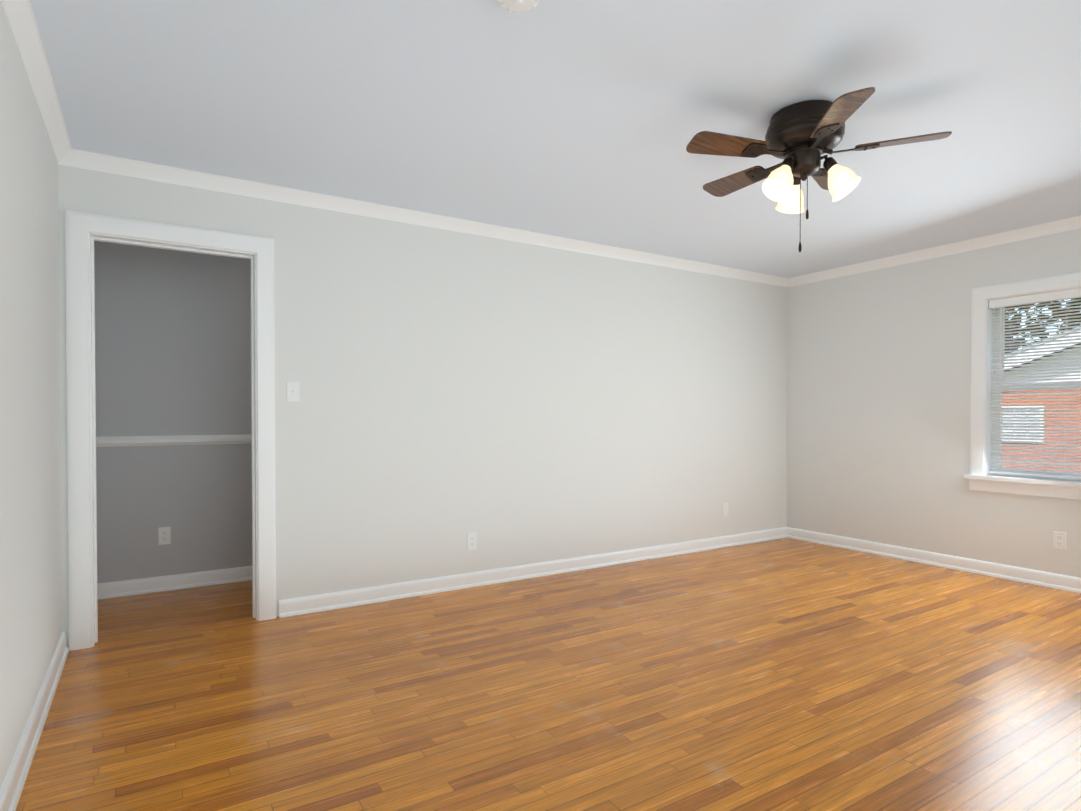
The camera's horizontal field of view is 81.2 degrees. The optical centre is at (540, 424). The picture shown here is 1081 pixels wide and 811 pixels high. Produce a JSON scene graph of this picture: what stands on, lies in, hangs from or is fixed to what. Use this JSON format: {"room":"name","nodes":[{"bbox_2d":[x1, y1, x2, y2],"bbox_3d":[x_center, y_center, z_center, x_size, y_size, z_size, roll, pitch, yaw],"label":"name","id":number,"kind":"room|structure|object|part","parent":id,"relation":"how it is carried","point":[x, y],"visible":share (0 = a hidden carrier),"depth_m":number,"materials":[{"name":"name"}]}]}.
{"room":"empty living room","nodes":[
{"label":"empty living room","id":0,"kind":"room"},
{"bbox_2d":[0,2,62,788],"bbox_3d":[-1.523,-0.091,1.648,0.120,2.440,5.510,0,1,-32],"label":"wall","id":1,"kind":"structure","parent":0,"point":[31,621],"depth_m":2.21,"materials":[{"name":"white paint"}]},
{"bbox_2d":[0,631,68,810],"bbox_3d":[-1.207,1.085,1.295,0.026,0.096,4.250,0,1,-32],"label":"baseboard","id":2,"kind":"structure","parent":1,"relation":"attached to","point":[14,779],"depth_m":2.17,"materials":[{"name":"white wood"}]},
{"bbox_2d":[0,0,75,167],"bbox_3d":[-1.179,-1.272,1.252,0.059,0.069,4.140,0,1,-32],"label":"crown molding","id":3,"kind":"structure","parent":1,"relation":"attached to","point":[20,18],"depth_m":2.31,"materials":[{"name":"white wood"}]},
{"bbox_2d":[94,241,251,582],"bbox_3d":[-0.555,-0.140,5.427,5.520,2.440,0.120,0,1,-32],"label":"wall","id":4,"kind":"structure","parent":0,"point":[172,342],"depth_m":4.18,"materials":[{"name":"grey paint"}]},
{"bbox_2d":[158,527,170,544],"bbox_3d":[-2.482,0.737,4.162,0.070,0.115,0.007,0,1,-32],"label":"outlet","id":5,"kind":"object","parent":4,"relation":"attached to","point":[164,535],"visible":1,"depth_m":4.16,"materials":[{"name":"white plastic"}]},
{"bbox_2d":[96,434,250,446],"bbox_3d":[-0.516,0.091,5.368,5.520,0.064,0.024,0,1,-32],"label":"trim","id":6,"kind":"structure","parent":4,"relation":"attached to","point":[106,441],"depth_m":4.17,"materials":[{"name":"white wood"}]},
{"bbox_2d":[97,566,251,598],"bbox_3d":[-0.516,1.033,5.380,5.520,0.096,0.026,0,1,-32],"label":"baseboard","id":7,"kind":"structure","parent":4,"relation":"attached to","point":[105,590],"depth_m":4.18,"materials":[{"name":"white wood"}]},
{"bbox_2d":[58,165,787,647],"bbox_3d":[-0.031,-0.129,4.586,5.520,2.440,0.120,0,1,-32],"label":"wall","id":8,"kind":"structure","parent":0,"point":[512,403],"depth_m":4.29,"materials":[{"name":"white paint"}]},
{"bbox_2d":[65,210,275,650],"bbox_3d":[-1.949,0.029,3.393,0.950,2.155,0.162,0,1,-32],"label":"door frame","id":9,"kind":"structure","parent":8,"relation":"attached to","point":[80,227],"depth_m":3.20,"materials":[{"name":"white wood"}]},
{"bbox_2d":[287,382,299,401],"bbox_3d":[-1.425,-0.187,3.637,0.070,0.115,0.016,0,1,-32],"label":"light switch","id":10,"kind":"object","parent":8,"relation":"attached to","point":[293,394],"visible":1,"depth_m":3.64,"materials":[{"name":"white plastic"}]},
{"bbox_2d":[58,150,787,286],"bbox_3d":[0.017,-1.313,4.495,5.520,0.069,0.059,0,1,-32],"label":"crown molding","id":11,"kind":"structure","parent":8,"relation":"attached to","point":[84,159],"depth_m":3.86,"materials":[{"name":"white wood"}]},
{"bbox_2d":[467,532,476,549],"bbox_3d":[-0.462,0.789,4.255,0.070,0.115,0.007,0,1,-32],"label":"electrical outlet","id":12,"kind":"object","parent":8,"relation":"attached to","point":[471,541],"visible":1,"depth_m":4.25,"materials":[{"name":"white plastic"}]},
{"bbox_2d":[279,527,787,617],"bbox_3d":[0.428,1.040,4.801,4.530,0.096,0.026,0,1,-32],"label":"baseboard","id":13,"kind":"structure","parent":8,"relation":"attached to","point":[368,595],"depth_m":4.37,"materials":[{"name":"white wood"}]},
{"bbox_2d":[723,502,727,515],"bbox_3d":[1.633,0.749,5.558,0.070,0.115,0.011,0,1,-32],"label":"outlet","id":14,"kind":"object","parent":8,"relation":"attached to","point":[725,509],"visible":1,"depth_m":5.56,"materials":[{"name":"white plastic"}]},
{"bbox_2d":[16,538,1080,810],"bbox_3d":[0.913,1.169,3.182,5.860,0.120,5.510,0,1,-32],"label":"floor","id":15,"kind":"structure","parent":0,"point":[786,674],"depth_m":2.59,"materials":[{"name":"brown wood"}]},
{"bbox_2d":[30,0,1080,277],"bbox_3d":[0.913,-1.391,3.150,5.860,0.120,5.510,0,1,-32],"label":"ceiling","id":16,"kind":"structure","parent":0,"point":[584,120],"depth_m":2.62,"materials":[{"name":"white paint"}]},
{"bbox_2d":[498,0,539,13],"bbox_3d":[-0.066,-1.290,1.896,0.136,0.049,0.136,0,1,-32],"label":"smoke detector","id":17,"kind":"object","parent":16,"relation":"attached to","point":[519,6],"visible":1,"depth_m":1.91,"materials":[{"name":"white plastic"}]},
{"bbox_2d":[686,87,951,251],"bbox_3d":[1.108,-1.026,2.735,1.039,0.598,0.995,0,1,-32],"label":"fan","id":18,"kind":"object","parent":16,"relation":"hanging from","point":[802,137],"visible":1,"depth_m":2.62,"materials":[{"name":"brown wood"}]},
{"bbox_3d":[1.119,-1.184,2.716,0.558,0.281,0.535,0,1,-32],"label":"motor","id":19,"kind":"part","parent":18,"relation":"part of","materials":[{"name":"brown metal"}]},
{"bbox_2d":[786,228,1080,577],"bbox_3d":[3.307,-0.130,4.657,0.220,2.440,5.510,0,1,-32],"label":"wall","id":20,"kind":"structure","parent":0,"point":[878,398],"depth_m":5.05,"materials":[{"name":"white paint"}]},
{"bbox_2d":[788,527,1080,592],"bbox_3d":[3.469,1.048,4.179,0.026,0.096,4.200,0,1,-32],"label":"baseboard","id":21,"kind":"structure","parent":20,"relation":"attached to","point":[1036,577],"depth_m":4.78,"materials":[{"name":"white wood"}]},
{"bbox_2d":[788,216,1080,286],"bbox_3d":[3.455,-1.309,4.139,0.059,0.069,4.140,0,1,-32],"label":"crown molding","id":22,"kind":"structure","parent":20,"relation":"attached to","point":[1073,223],"depth_m":4.75,"materials":[{"name":"white wood"}]},
{"bbox_2d":[964,474,1080,499],"bbox_3d":[3.489,0.432,4.207,0.155,0.113,1.150,0,1,-32],"label":"window sill","id":23,"kind":"structure","parent":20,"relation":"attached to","point":[1044,488],"depth_m":4.34,"materials":[{"name":"white wood"}]},
{"bbox_2d":[970,271,1080,481],"bbox_3d":[3.555,-0.299,4.238,0.243,1.390,1.100,0,1,-32],"label":"window","id":24,"kind":"structure","parent":20,"relation":"in","point":[989,304],"depth_m":4.42,"materials":[{"name":"white"}]},
{"bbox_3d":[3.582,-0.260,4.256,0.039,1.180,0.810,0,1,-32],"label":"glass","id":25,"kind":"part","parent":24,"relation":"part of","materials":[{"name":"clear glass"}]},
{"bbox_2d":[1053,531,1065,549],"bbox_3d":[3.462,0.776,4.206,0.007,0.115,0.070,0,1,-32],"label":"electrical outlet","id":26,"kind":"object","parent":20,"relation":"attached to","point":[1059,540],"visible":1,"depth_m":4.20,"materials":[{"name":"white plastic"}]},
{"label":"outside","id":27,"kind":"structure","parent":0,"visible":0},
{"bbox_3d":[22.477,1.494,25.810,54.570,0.150,100.000,0,1,-32],"label":"ground","id":28,"kind":"structure","parent":27,"visible":0},
{"bbox_2d":[1002,389,1080,471],"bbox_3d":[14.269,0.476,9.252,6.000,2.310,12.600,0,1,-32],"label":"brick house","id":29,"kind":"structure","parent":28,"relation":"on","point":[1048,428],"depth_m":11.51,"materials":[{"name":"red brick"}]},
{"bbox_2d":[1003,409,1039,437],"bbox_3d":[9.070,-0.013,11.898,0.010,0.580,0.600,0,1,-32],"label":"glass pane","id":30,"kind":"object","parent":29,"relation":"attached to","point":[1021,422],"depth_m":11.88,"materials":[{"name":"grey"}]},
{"bbox_2d":[1002,330,1080,441],"bbox_3d":[12.412,-1.389,11.812,6.260,3.454,6.350,0,1,-32],"label":"siding","id":31,"kind":"object","parent":29,"relation":"on","point":[1043,372],"depth_m":11.54,"materials":[{"name":"white"}]},
{"bbox_2d":[1004,327,1080,371],"bbox_3d":[12.424,-1.978,11.842,6.360,2.396,6.400,0,1,-32],"label":"roof","id":32,"kind":"structure","parent":31,"relation":"on","point":[1040,344],"depth_m":11.64,"materials":[{"name":"grey"}]},
{"bbox_2d":[1005,298,1080,353],"bbox_3d":[18.901,-6.336,18.684,12.398,15.715,22.236,0,1,-32],"label":"trees","id":33,"kind":"object","parent":28,"relation":"on","point":[1040,321],"depth_m":20.05,"materials":[{"name":"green plant"}]}
]}

